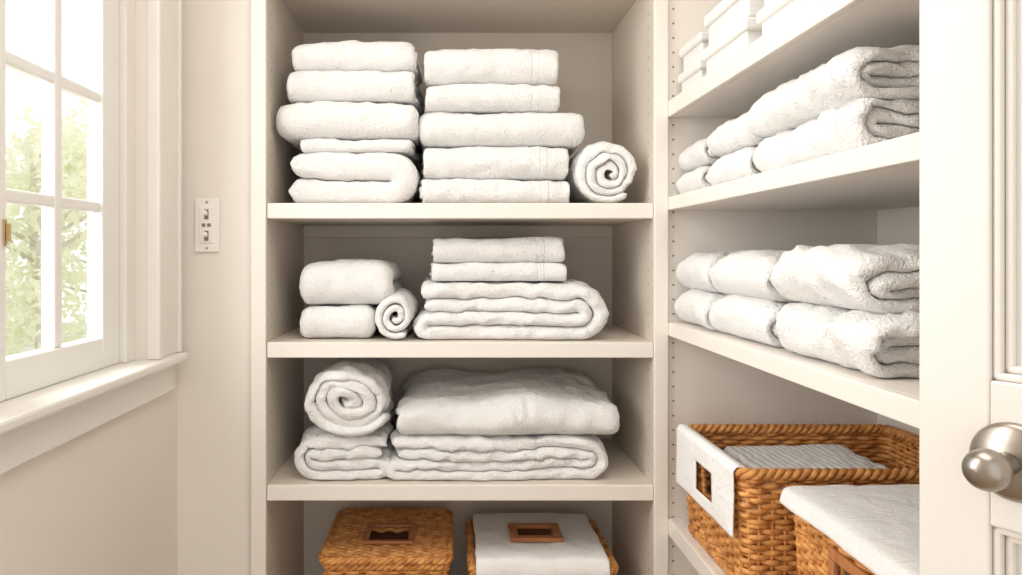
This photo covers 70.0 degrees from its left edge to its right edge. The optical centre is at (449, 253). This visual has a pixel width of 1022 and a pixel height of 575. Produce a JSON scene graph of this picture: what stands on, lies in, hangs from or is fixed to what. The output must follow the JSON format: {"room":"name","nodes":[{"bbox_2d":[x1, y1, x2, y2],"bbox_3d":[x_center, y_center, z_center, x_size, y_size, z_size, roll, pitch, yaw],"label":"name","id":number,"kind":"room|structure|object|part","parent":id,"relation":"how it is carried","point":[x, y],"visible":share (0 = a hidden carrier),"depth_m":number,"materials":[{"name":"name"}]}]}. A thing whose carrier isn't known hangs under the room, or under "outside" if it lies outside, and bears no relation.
{"room":"linen closet","nodes":[
{"label":"linen closet","id":0,"kind":"room"},
{"bbox_2d":[0,364,176,574],"bbox_3d":[-0.636,0.790,0.503,0.067,1.120,2.206,0,0,0],"label":"wall","id":1,"kind":"structure","parent":0,"point":[102,501],"depth_m":1.25,"materials":[{"name":"paint"}]},
{"bbox_2d":[0,0,134,401],"bbox_3d":[-0.650,-0.384,1.215,0.044,1.192,0.472,0,0,0],"label":"window","id":2,"kind":"structure","parent":1,"relation":"in","point":[102,15],"depth_m":1.34,"materials":[{"name":"paint"}]},
{"bbox_3d":[-0.655,-0.384,1.014,0.030,1.192,0.070,0,0,0],"label":"sash stile","id":3,"kind":"part","parent":2,"relation":"part of","materials":[{"name":"white wood"}]},
{"bbox_2d":[3,219,6,245],"bbox_3d":[-0.638,-0.031,1.042,0.003,0.038,0.007,0,0,0],"label":"latch plate","id":4,"kind":"object","parent":2,"relation":"attached to","point":[4,220],"visible":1,"depth_m":1.04,"materials":[{"name":"gold metal"}]},
{"bbox_3d":[-0.638,-0.031,1.042,0.003,0.038,0.007,0,0,0],"label":"plate","id":5,"kind":"part","parent":4,"relation":"part of","materials":[{"name":"gold metal"}]},
{"bbox_2d":[6,223,10,240],"bbox_3d":[-0.633,-0.031,1.042,0.007,0.026,0.003,0,0,0],"label":"lever","id":6,"kind":"object","parent":4,"relation":"attached to","point":[8,225],"depth_m":1.04,"materials":[{"name":"gold metal"}]},
{"bbox_3d":[-0.654,-0.383,1.194,0.023,1.074,0.025,0,0,0],"label":"sash muntin","id":7,"kind":"part","parent":2,"relation":"part of","materials":[{"name":"white wood"}]},
{"bbox_3d":[-0.654,-0.287,1.194,0.021,0.020,0.289,0,0,0],"label":"sash muntin","id":8,"kind":"part","parent":2,"relation":"part of","materials":[{"name":"white wood"}]},
{"bbox_3d":[-0.654,-0.086,1.194,0.021,0.020,0.289,0,0,0],"label":"sash muntin","id":9,"kind":"part","parent":2,"relation":"part of","materials":[{"name":"white wood"}]},
{"bbox_2d":[5,338,101,399],"bbox_3d":[-0.655,0.183,1.194,0.030,0.058,0.289,0,0,0],"label":"rail","id":10,"kind":"object","parent":2,"relation":"attached to","point":[26,372],"depth_m":1.17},
{"bbox_2d":[0,365,174,474],"bbox_3d":[-0.596,0.260,0.958,0.014,0.060,1.195,0,0,0],"label":"apron","id":11,"kind":"object","parent":1,"relation":"attached to","point":[18,446],"visible":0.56,"depth_m":1.15,"materials":[{"name":"paint"}]},
{"bbox_2d":[0,352,188,434],"bbox_3d":[-0.619,0.221,0.959,0.106,0.018,1.238,0,0,0],"label":"sill","id":12,"kind":"structure","parent":1,"relation":"on","point":[19,411],"depth_m":1.14,"materials":[{"name":"paint"}]},
{"bbox_2d":[163,0,181,356],"bbox_3d":[-0.591,-0.439,1.520,0.024,1.302,0.104,0,0,0],"label":"window casing","id":13,"kind":"structure","parent":1,"relation":"attached to","point":[169,6],"depth_m":1.54,"materials":[{"name":"paint"}]},
{"bbox_3d":[-0.591,-0.439,1.565,0.024,1.302,0.014,0,0,0],"label":"casing backband","id":14,"kind":"part","parent":13,"relation":"part of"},
{"bbox_2d":[135,0,146,359],"bbox_3d":[-0.636,-0.375,1.528,0.067,1.210,0.156,0,0,0],"label":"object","id":15,"kind":"object","parent":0,"point":[140,5],"visible":0.11,"depth_m":1.45,"materials":[{"name":"paint"}]},
{"bbox_2d":[146,0,162,359],"bbox_3d":[-0.593,-0.384,1.458,0.028,1.192,0.020,0,0,0],"label":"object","id":16,"kind":"object","parent":15,"relation":"attached to","point":[154,8],"visible":1,"depth_m":1.45,"materials":[{"name":"paint"}]},
{"bbox_2d":[177,0,250,574],"bbox_3d":[-0.552,0.075,1.813,0.236,2.550,0.414,0,0,0],"label":"wall","id":17,"kind":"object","parent":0,"point":[214,383],"depth_m":1.61,"materials":[{"name":"beige paint"}]},
{"bbox_2d":[251,0,667,574],"bbox_3d":[0.021,0.100,1.802,0.914,2.500,0.427,0,0,0],"label":"shelving tower","id":18,"kind":"object","parent":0,"point":[613,54],"depth_m":1.75,"materials":[{"name":"white wood"}]},
{"bbox_2d":[300,304,378,337],"bbox_3d":[-0.258,0.152,1.778,0.185,0.081,0.299,0,0,0],"label":"folded towel","id":19,"kind":"object","parent":18,"relation":"on","point":[316,320],"visible":0.81,"depth_m":1.64,"materials":[{"name":"fabric"}]},
{"bbox_2d":[299,259,401,303],"bbox_3d":[-0.239,0.064,1.778,0.228,0.106,0.301,0,0,0],"label":"folded towel","id":20,"kind":"object","parent":19,"relation":"on","point":[339,281],"visible":0.92,"depth_m":1.64,"materials":[{"name":"fabric"}]},
{"bbox_2d":[294,410,396,479],"bbox_3d":[-0.244,0.451,1.773,0.240,0.112,0.315,0,0,0],"label":"folded towel","id":21,"kind":"object","parent":18,"relation":"on","point":[321,454],"visible":0.74,"depth_m":1.63,"materials":[{"name":"fabric"}]},
{"bbox_2d":[304,358,393,435],"bbox_3d":[-0.231,0.328,1.759,0.192,0.159,0.328,0,0,0],"label":"rolled towel","id":22,"kind":"object","parent":21,"relation":"on","point":[350,396],"visible":1,"depth_m":1.62,"materials":[{"name":"fabric"}]},
{"bbox_2d":[289,152,421,202],"bbox_3d":[-0.215,-0.176,1.781,0.304,0.126,0.319,0,0,0],"label":"folded towel","id":23,"kind":"object","parent":18,"relation":"on","point":[328,177],"visible":0.84,"depth_m":1.63,"materials":[{"name":"fabric"}]},
{"bbox_2d":[300,138,419,166],"bbox_3d":[-0.212,-0.250,1.786,0.276,0.037,0.304,0,0,0],"label":"folded towel","id":24,"kind":"object","parent":23,"relation":"on","point":[405,147],"visible":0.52,"depth_m":1.64,"materials":[{"name":"fabric"}]},
{"bbox_2d":[276,101,421,153],"bbox_3d":[-0.233,-0.308,1.776,0.335,0.092,0.318,0,0,0],"label":"folded towel","id":25,"kind":"object","parent":24,"relation":"on","point":[352,121],"visible":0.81,"depth_m":1.63,"materials":[{"name":"fabric"}]},
{"bbox_2d":[286,70,423,120],"bbox_3d":[-0.219,-0.386,1.785,0.309,0.076,0.317,0,0,0],"label":"folded towel","id":26,"kind":"object","parent":25,"relation":"on","point":[374,86],"visible":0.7,"depth_m":1.64,"materials":[{"name":"fabric"}]},
{"bbox_2d":[291,40,422,87],"bbox_3d":[-0.219,-0.455,1.794,0.296,0.076,0.319,0,0,0],"label":"folded towel","id":27,"kind":"object","parent":26,"relation":"on","point":[350,55],"visible":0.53,"depth_m":1.65,"materials":[{"name":"fabric"}]},
{"bbox_2d":[318,508,453,574],"bbox_3d":[-0.145,0.800,1.776,0.307,0.260,0.329,0,0,0],"label":"wicker basket","id":28,"kind":"object","parent":18,"relation":"on","point":[359,541],"visible":1,"depth_m":1.70,"materials":[{"name":"wicker"}]},
{"bbox_3d":[-0.198,0.673,1.750,0.014,0.007,0.090,0,0,0],"label":"lid handle","id":29,"kind":"part","parent":28,"relation":"part of","materials":[{"name":"brown wood"}]},
{"bbox_3d":[-0.145,0.673,1.698,0.120,0.007,0.014,0,0,0],"label":"lid handle","id":30,"kind":"part","parent":28,"relation":"part of","materials":[{"name":"brown wood"}]},
{"bbox_2d":[369,532,408,539],"bbox_3d":[-0.145,0.692,1.750,0.110,0.004,0.110,0,0,0],"label":"handle","id":31,"kind":"object","parent":28,"relation":"attached to","point":[374,535],"depth_m":1.77,"materials":[{"name":"brown wood"}]},
{"bbox_3d":[-0.145,0.673,1.802,0.120,0.007,0.014,0,0,0],"label":"lid handle","id":32,"kind":"part","parent":28,"relation":"part of","materials":[{"name":"brown wood"}]},
{"bbox_3d":[-0.092,0.673,1.750,0.014,0.007,0.090,0,0,0],"label":"lid handle","id":33,"kind":"part","parent":28,"relation":"part of","materials":[{"name":"brown wood"}]},
{"bbox_2d":[375,288,418,338],"bbox_3d":[-0.124,0.137,1.760,0.091,0.107,0.290,0,0,0],"label":"rolled towel","id":34,"kind":"object","parent":18,"relation":"on","point":[395,315],"visible":0.99,"depth_m":1.62,"materials":[{"name":"fabric"}]},
{"bbox_2d":[418,178,569,202],"bbox_3d":[0.100,-0.143,1.789,0.349,0.061,0.324,0,0,0],"label":"folded towel","id":35,"kind":"object","parent":18,"relation":"on","point":[457,190],"visible":0.77,"depth_m":1.64,"materials":[{"name":"fabric"}]},
{"bbox_2d":[421,146,568,181],"bbox_3d":[0.101,-0.211,1.793,0.347,0.082,0.327,0,0,0],"label":"folded towel","id":36,"kind":"object","parent":35,"relation":"on","point":[520,163],"visible":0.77,"depth_m":1.64,"materials":[{"name":"fabric"}]},
{"bbox_2d":[418,111,584,155],"bbox_3d":[0.121,-0.289,1.791,0.393,0.084,0.316,0,0,0],"label":"folded towel","id":37,"kind":"object","parent":36,"relation":"on","point":[439,129],"visible":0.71,"depth_m":1.64,"materials":[{"name":"fabric"}]},
{"bbox_2d":[423,83,559,113],"bbox_3d":[0.095,-0.360,1.794,0.326,0.067,0.328,0,0,0],"label":"folded towel","id":38,"kind":"object","parent":37,"relation":"on","point":[490,98],"visible":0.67,"depth_m":1.64,"materials":[{"name":"fabric"}]},
{"bbox_2d":[424,48,558,88],"bbox_3d":[0.098,-0.435,1.801,0.320,0.091,0.329,0,0,0],"label":"folded towel","id":39,"kind":"object","parent":38,"relation":"on","point":[511,66],"visible":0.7,"depth_m":1.65,"materials":[{"name":"fabric"}]},
{"bbox_2d":[386,429,607,480],"bbox_3d":[0.107,0.456,1.788,0.517,0.102,0.368,0,0,0],"label":"folded blanket","id":40,"kind":"object","parent":18,"relation":"on","point":[475,457],"visible":0.72,"depth_m":1.62,"materials":[{"name":"fabric"}]},
{"bbox_2d":[395,367,619,434],"bbox_3d":[0.134,0.356,1.789,0.525,0.111,0.381,0,0,0],"label":"duvet","id":41,"kind":"object","parent":40,"relation":"on","point":[544,400],"visible":1,"depth_m":1.64,"materials":[{"name":"fabric"}]},
{"bbox_2d":[412,277,608,339],"bbox_3d":[0.137,0.125,1.782,0.450,0.136,0.343,0,0,0],"label":"folded towel","id":42,"kind":"object","parent":18,"relation":"on","point":[570,309],"visible":0.92,"depth_m":1.62,"materials":[{"name":"fabric"}]},
{"bbox_2d":[429,261,566,280],"bbox_3d":[0.110,0.038,1.790,0.322,0.047,0.314,0,0,0],"label":"folded towel","id":43,"kind":"object","parent":42,"relation":"on","point":[468,271],"visible":0.91,"depth_m":1.64,"materials":[{"name":"fabric"}]},
{"bbox_2d":[431,237,564,262],"bbox_3d":[0.110,-0.010,1.795,0.315,0.060,0.314,0,0,0],"label":"folded towel","id":44,"kind":"object","parent":43,"relation":"on","point":[519,249],"visible":0.98,"depth_m":1.65,"materials":[{"name":"fabric"}]},
{"bbox_2d":[465,513,618,574],"bbox_3d":[0.211,0.799,1.772,0.345,0.262,0.327,0,0,0],"label":"wicker basket","id":45,"kind":"object","parent":18,"relation":"on","point":[496,543],"visible":1,"depth_m":1.70,"materials":[{"name":"fabric"}]},
{"bbox_3d":[0.152,0.672,1.755,0.020,0.010,0.060,0,0,0],"label":"wood handle","id":46,"kind":"part","parent":45,"relation":"part of","materials":[{"name":"brown wood"}]},
{"bbox_3d":[0.205,0.672,1.795,0.125,0.010,0.020,0,0,0],"label":"wood handle","id":47,"kind":"part","parent":45,"relation":"part of","materials":[{"name":"brown wood"}]},
{"bbox_3d":[0.205,0.672,1.715,0.125,0.010,0.020,0,0,0],"label":"wood handle","id":48,"kind":"part","parent":45,"relation":"part of","materials":[{"name":"brown wood"}]},
{"bbox_3d":[0.258,0.672,1.755,0.020,0.010,0.060,0,0,0],"label":"wood handle","id":49,"kind":"part","parent":45,"relation":"part of","materials":[{"name":"brown wood"}]},
{"bbox_2d":[563,141,636,202],"bbox_3d":[0.348,-0.189,1.773,0.144,0.148,0.321,0,0,0],"label":"rolled towel","id":50,"kind":"object","parent":18,"relation":"on","point":[599,172],"visible":0.9,"depth_m":1.62,"materials":[{"name":"fabric"}]},
{"bbox_3d":[0.500,1.375,0.175,3.400,0.050,3.950,0,0,0],"label":"floor","id":51,"kind":"structure","parent":0,"visible":0},
{"bbox_2d":[668,0,918,574],"bbox_3d":[0.716,0.100,1.135,0.475,2.500,0.966,0,0,0],"label":"closet side shelving","id":52,"kind":"object","parent":51,"relation":"on","point":[869,194],"visible":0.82,"depth_m":1.48,"materials":[{"name":"white wood"}]},
{"bbox_2d":[678,60,706,91],"bbox_3d":[0.648,-0.362,1.518,0.304,0.054,0.136,0,0,0],"label":"storage box","id":53,"kind":"object","parent":52,"relation":"on","point":[698,70],"visible":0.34,"depth_m":1.49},
{"bbox_2d":[680,32,708,70],"bbox_3d":[0.650,-0.419,1.520,0.300,0.054,0.132,0,0,0],"label":"storage box","id":54,"kind":"object","parent":53,"relation":"on","point":[691,52],"visible":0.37,"depth_m":1.50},
{"bbox_3d":[0.650,-0.437,1.520,0.300,0.020,0.132,0,0,0],"label":"lid","id":55,"kind":"part","parent":54,"relation":"part of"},
{"bbox_2d":[676,166,712,193],"bbox_3d":[0.651,-0.154,1.512,0.320,0.056,0.163,0,0,0],"label":"folded towel","id":56,"kind":"object","parent":52,"relation":"on","point":[696,179],"visible":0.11,"depth_m":1.48,"materials":[{"name":"fabric"}]},
{"bbox_2d":[678,138,720,170],"bbox_3d":[0.652,-0.208,1.511,0.314,0.056,0.166,0,0,0],"label":"folded towel","id":57,"kind":"object","parent":56,"relation":"on","point":[698,154],"visible":0.15,"depth_m":1.48,"materials":[{"name":"fabric"}]},
{"bbox_2d":[672,517,725,574],"bbox_3d":[0.716,0.598,1.135,0.452,0.035,0.929,0,0,0],"label":"shelf","id":58,"kind":"object","parent":52,"relation":"attached to","point":[697,555],"depth_m":1.45,"materials":[{"name":"paint"}]},
{"bbox_2d":[674,288,730,330],"bbox_3d":[0.668,0.109,1.494,0.370,0.080,0.198,0,0,0],"label":"folded towel","id":59,"kind":"object","parent":52,"relation":"on","point":[693,306],"visible":0.1,"depth_m":1.46,"materials":[{"name":"fabric"}]},
{"bbox_2d":[676,250,790,292],"bbox_3d":[0.671,0.034,1.495,0.365,0.085,0.189,0,0,0],"label":"folded towel","id":60,"kind":"object","parent":59,"relation":"on","point":[693,272],"visible":0.12,"depth_m":1.46,"materials":[{"name":"fabric"}]},
{"bbox_2d":[702,17,761,73],"bbox_3d":[0.646,-0.367,1.319,0.308,0.063,0.207,0,0,0],"label":"storage box","id":61,"kind":"object","parent":52,"relation":"on","point":[746,31],"visible":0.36,"depth_m":1.28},
{"bbox_2d":[704,0,763,44],"bbox_3d":[0.648,-0.433,1.321,0.304,0.063,0.203,0,0,0],"label":"storage box","id":62,"kind":"object","parent":61,"relation":"on","point":[727,13],"visible":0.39,"depth_m":1.31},
{"bbox_3d":[0.648,-0.453,1.321,0.304,0.023,0.203,0,0,0],"label":"lid","id":63,"kind":"part","parent":62,"relation":"part of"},
{"bbox_2d":[707,147,761,184],"bbox_3d":[0.650,-0.158,1.308,0.318,0.064,0.204,0,0,0],"label":"folded towel","id":64,"kind":"object","parent":52,"relation":"on","point":[739,164],"visible":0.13,"depth_m":1.27,"materials":[{"name":"fabric"}]},
{"bbox_2d":[707,112,764,156],"bbox_3d":[0.652,-0.219,1.309,0.319,0.063,0.210,0,0,0],"label":"folded towel","id":65,"kind":"object","parent":64,"relation":"on","point":[733,135],"visible":0.12,"depth_m":1.30,"materials":[{"name":"fabric"}]},
{"bbox_2d":[709,294,800,346],"bbox_3d":[0.671,0.109,1.263,0.367,0.080,0.244,0,0,0],"label":"folded towel","id":66,"kind":"object","parent":52,"relation":"on","point":[752,318],"visible":0.16,"depth_m":1.21,"materials":[{"name":"fabric"}]},
{"bbox_2d":[709,249,797,301],"bbox_3d":[0.669,0.034,1.263,0.368,0.084,0.239,0,0,0],"label":"folded towel","id":67,"kind":"object","parent":66,"relation":"on","point":[747,273],"visible":0.19,"depth_m":1.22,"materials":[{"name":"fabric"}]},
{"bbox_3d":[0.716,0.100,1.609,0.474,2.500,0.018,0,0,0],"label":"panel","id":68,"kind":"part","parent":52,"relation":"part of","materials":[{"name":"paint"}]},
{"bbox_2d":[756,0,812,35],"bbox_3d":[0.649,-0.365,1.073,0.302,0.059,0.225,0,0,0],"label":"storage box","id":69,"kind":"object","parent":52,"relation":"on","point":[775,12],"visible":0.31,"depth_m":1.12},
{"bbox_2d":[764,0,771,6],"bbox_3d":[0.651,-0.427,1.075,0.298,0.059,0.221,0,0,0],"label":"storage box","id":70,"kind":"object","parent":69,"relation":"on","point":[766,2],"visible":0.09,"depth_m":1.17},
{"bbox_3d":[0.649,-0.384,1.073,0.302,0.022,0.225,0,0,0],"label":"lid","id":71,"kind":"part","parent":69,"relation":"part of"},
{"bbox_2d":[672,0,918,117],"bbox_3d":[0.716,-0.318,1.135,0.452,0.035,0.929,0,0,0],"label":"shelf","id":72,"kind":"object","parent":52,"relation":"attached to","point":[821,30],"depth_m":1.07,"materials":[{"name":"paint"}]},
{"bbox_2d":[673,322,918,397],"bbox_3d":[0.716,0.165,1.135,0.452,0.029,0.929,0,0,0],"label":"shelf","id":73,"kind":"object","parent":52,"relation":"attached to","point":[835,380],"depth_m":1.01,"materials":[{"name":"paint"}]},
{"bbox_2d":[676,424,918,574],"bbox_3d":[0.706,0.469,1.380,0.460,0.221,0.341,0,0,0],"label":"wicker basket","id":74,"kind":"object","parent":52,"relation":"on","point":[739,518],"visible":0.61,"depth_m":1.36,"materials":[{"name":"wicker"}]},
{"bbox_2d":[723,444,903,518],"bbox_3d":[0.694,0.437,1.389,0.275,0.092,0.276,0,0,0],"label":"striped towel","id":75,"kind":"object","parent":74,"relation":"in","point":[760,456],"depth_m":1.42,"materials":[{"name":"white fabric"}]},
{"bbox_2d":[676,162,918,209],"bbox_3d":[0.716,-0.111,1.135,0.452,0.029,0.929,0,0,0],"label":"shelf","id":76,"kind":"object","parent":52,"relation":"attached to","point":[803,185],"depth_m":1.14,"materials":[{"name":"paint"}]},
{"bbox_2d":[752,97,918,172],"bbox_3d":[0.704,-0.163,1.040,0.435,0.073,0.326,0,0,0],"label":"folded blanket","id":77,"kind":"object","parent":52,"relation":"on","point":[860,122],"visible":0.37,"depth_m":0.93,"materials":[{"name":"fabric"}]},
{"bbox_2d":[746,45,918,137],"bbox_3d":[0.698,-0.231,1.044,0.438,0.080,0.334,0,0,0],"label":"folded towel","id":78,"kind":"object","parent":77,"relation":"on","point":[892,73],"visible":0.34,"depth_m":0.92,"materials":[{"name":"fabric"}]},
{"bbox_2d":[775,302,918,377],"bbox_3d":[0.710,0.105,0.990,0.457,0.087,0.300,0,0,0],"label":"folded blanket","id":79,"kind":"object","parent":52,"relation":"on","point":[883,345],"visible":0.51,"depth_m":0.89,"materials":[{"name":"fabric"}]},
{"bbox_2d":[770,243,918,312],"bbox_3d":[0.708,0.028,1.001,0.454,0.088,0.292,0,0,0],"label":"folded towel","id":80,"kind":"object","parent":79,"relation":"on","point":[865,277],"visible":0.46,"depth_m":0.91,"materials":[{"name":"fabric"}]},
{"bbox_2d":[780,484,918,574],"bbox_3d":[0.736,0.469,0.988,0.412,0.221,0.388,0,0,0],"label":"basket","id":81,"kind":"object","parent":52,"relation":"on","point":[840,529],"visible":0.59,"depth_m":1.03,"materials":[{"name":"fabric"}]},
{"bbox_3d":[0.542,0.460,1.028,0.008,0.056,0.016,0,0,0],"label":"wood handle","id":82,"kind":"part","parent":81,"relation":"part of","materials":[{"name":"brown wood"}]},
{"bbox_3d":[0.542,0.424,0.980,0.008,0.016,0.112,0,0,0],"label":"wood handle","id":83,"kind":"part","parent":81,"relation":"part of","materials":[{"name":"brown wood"}]},
{"bbox_3d":[0.948,0.100,1.135,0.011,2.500,0.930,0,0,0],"label":"wall panel","id":84,"kind":"part","parent":52,"relation":"part of","materials":[{"name":"paint"}]},
{"bbox_2d":[1001,0,1021,474],"bbox_3d":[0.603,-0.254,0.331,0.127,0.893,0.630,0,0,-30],"label":"door","id":85,"kind":"structure","parent":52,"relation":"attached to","point":[1014,462],"depth_m":0.57,"materials":[{"name":"paint"}]},
{"bbox_2d":[961,448,1012,491],"bbox_3d":[0.399,0.160,0.539,0.031,0.031,0.031,0,0,-30],"label":"door knob","id":86,"kind":"object","parent":85,"relation":"attached to","point":[988,470],"visible":1,"depth_m":0.53,"materials":[{"name":"silver metal"}]},
{"bbox_2d":[969,422,1021,502],"bbox_3d":[0.430,0.160,0.557,0.011,0.060,0.060,0,0,-30],"label":"rosette","id":87,"kind":"object","parent":85,"relation":"attached to","point":[1001,437],"visible":0.67,"depth_m":0.56,"materials":[{"name":"silver metal"}]},
{"bbox_2d":[993,0,1006,379],"bbox_3d":[0.437,-0.240,0.577,0.013,0.680,0.006,0,0,-30],"label":"trim","id":88,"kind":"structure","parent":85,"relation":"attached to","point":[999,6],"depth_m":0.57,"materials":[{"name":"paint"}]},
{"bbox_2d":[991,380,1021,533],"bbox_3d":[0.595,0.158,0.317,0.035,0.115,0.614,0,0,-30],"label":"rail","id":89,"kind":"object","parent":85,"relation":"attached to","point":[1006,397],"visible":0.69,"depth_m":0.56,"materials":[{"name":"paint"}]},
{"bbox_2d":[993,372,1021,382],"bbox_3d":[0.582,0.097,0.327,0.014,0.006,0.584,0,0,-30],"label":"trim","id":90,"kind":"structure","parent":85,"relation":"attached to","point":[1009,377],"depth_m":0.57,"materials":[{"name":"paint"}]},
{"bbox_2d":[1006,0,1015,368],"bbox_3d":[0.443,-0.240,0.573,0.007,0.668,0.006,0,0,-30],"label":"trim","id":91,"kind":"structure","parent":85,"relation":"attached to","point":[1010,4],"depth_m":0.57,"materials":[{"name":"paint"}]},
{"bbox_2d":[1006,366,1021,374],"bbox_3d":[0.584,0.091,0.328,0.007,0.006,0.572,0,0,-30],"label":"trim","id":92,"kind":"structure","parent":85,"relation":"attached to","point":[1016,369],"depth_m":0.57,"materials":[{"name":"paint"}]},
{"bbox_3d":[0.591,-0.240,0.332,0.011,0.680,0.584,0,0,-30],"label":"panel","id":93,"kind":"part","parent":85,"relation":"part of","materials":[{"name":"white wood"}]},
{"bbox_2d":[919,0,994,574],"bbox_3d":[0.428,0.320,0.606,0.035,2.040,0.053,0,0,-30],"label":"stile","id":94,"kind":"object","parent":51,"relation":"on","point":[956,36],"visible":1,"depth_m":0.59,"materials":[{"name":"paint"}]},
{"bbox_3d":[0.595,1.225,0.317,0.035,0.230,0.614,0,0,-30],"label":"rail","id":95,"kind":"object","parent":51,"relation":"on","visible":0},
{"bbox_2d":[1016,544,1021,574],"bbox_3d":[0.591,0.662,0.332,0.011,0.895,0.584,0,0,-30],"label":"panel","id":96,"kind":"object","parent":95,"relation":"on","point":[1018,547],"visible":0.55,"depth_m":0.57,"materials":[{"name":"paint"}]},
{"bbox_2d":[993,527,1005,574],"bbox_3d":[0.437,0.662,0.577,0.013,0.895,0.006,0,0,-30],"label":"trim","id":97,"kind":"structure","parent":96,"relation":"attached to","point":[999,540],"depth_m":0.57,"materials":[{"name":"paint"}]},
{"bbox_2d":[993,527,1021,539],"bbox_3d":[0.582,0.218,0.327,0.014,0.006,0.584,0,0,-30],"label":"trim","id":98,"kind":"structure","parent":96,"relation":"attached to","point":[1000,530],"depth_m":0.57,"materials":[{"name":"paint"}]},
{"bbox_2d":[1006,538,1015,574],"bbox_3d":[0.443,0.662,0.573,0.007,0.883,0.006,0,0,-30],"label":"trim","id":99,"kind":"structure","parent":96,"relation":"attached to","point":[1010,546],"depth_m":0.57,"materials":[{"name":"paint"}]},
{"bbox_2d":[1006,536,1021,544],"bbox_3d":[0.584,0.224,0.328,0.007,0.006,0.572,0,0,-30],"label":"trim","id":100,"kind":"structure","parent":96,"relation":"attached to","point":[1014,540],"depth_m":0.57,"materials":[{"name":"paint"}]},
{"bbox_3d":[0.190,0.075,2.060,1.720,2.550,0.080,0,0,0],"label":"wall","id":101,"kind":"structure","parent":0,"visible":0},
{"bbox_2d":[195,198,219,251],"bbox_3d":[-0.536,-0.064,1.596,0.054,0.119,0.020,0,0,0],"label":"wall switch plate","id":102,"kind":"object","parent":101,"relation":"attached to","point":[207,210],"visible":1,"depth_m":1.60,"materials":[{"name":"plastic"}]},
{"label":"outside","id":103,"kind":"structure","parent":0,"visible":0},
{"bbox_2d":[6,322,86,355],"bbox_3d":[-7.450,1.677,6.600,13.100,0.045,22.000,0,0,0],"label":"lawn","id":104,"kind":"structure","parent":103,"point":[30,346],"depth_m":14.57,"materials":[{"name":"green plant"}]},
{"bbox_2d":[6,99,86,356],"bbox_3d":[-3.601,0.060,6.799,2.812,3.182,2.954,0,0,0],"label":"tree","id":105,"kind":"object","parent":104,"relation":"on","point":[74,170],"visible":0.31,"depth_m":6.42,"materials":[{"name":"green plant"}]},
{"bbox_2d":[6,140,86,329],"bbox_3d":[-5.703,0.084,8.556,3.893,3.138,3.337,0,0,-40],"label":"tree","id":106,"kind":"object","parent":104,"relation":"on","point":[9,167],"visible":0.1,"depth_m":8.88,"materials":[{"name":"green plant"}]},
{"bbox_2d":[6,107,86,328],"bbox_3d":[-4.995,-0.109,9.891,5.074,3.517,3.348,0,0,0],"label":"tree","id":107,"kind":"object","parent":104,"relation":"on","point":[69,119],"visible":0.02,"depth_m":9.87,"materials":[{"name":"green plant"}]}
]}

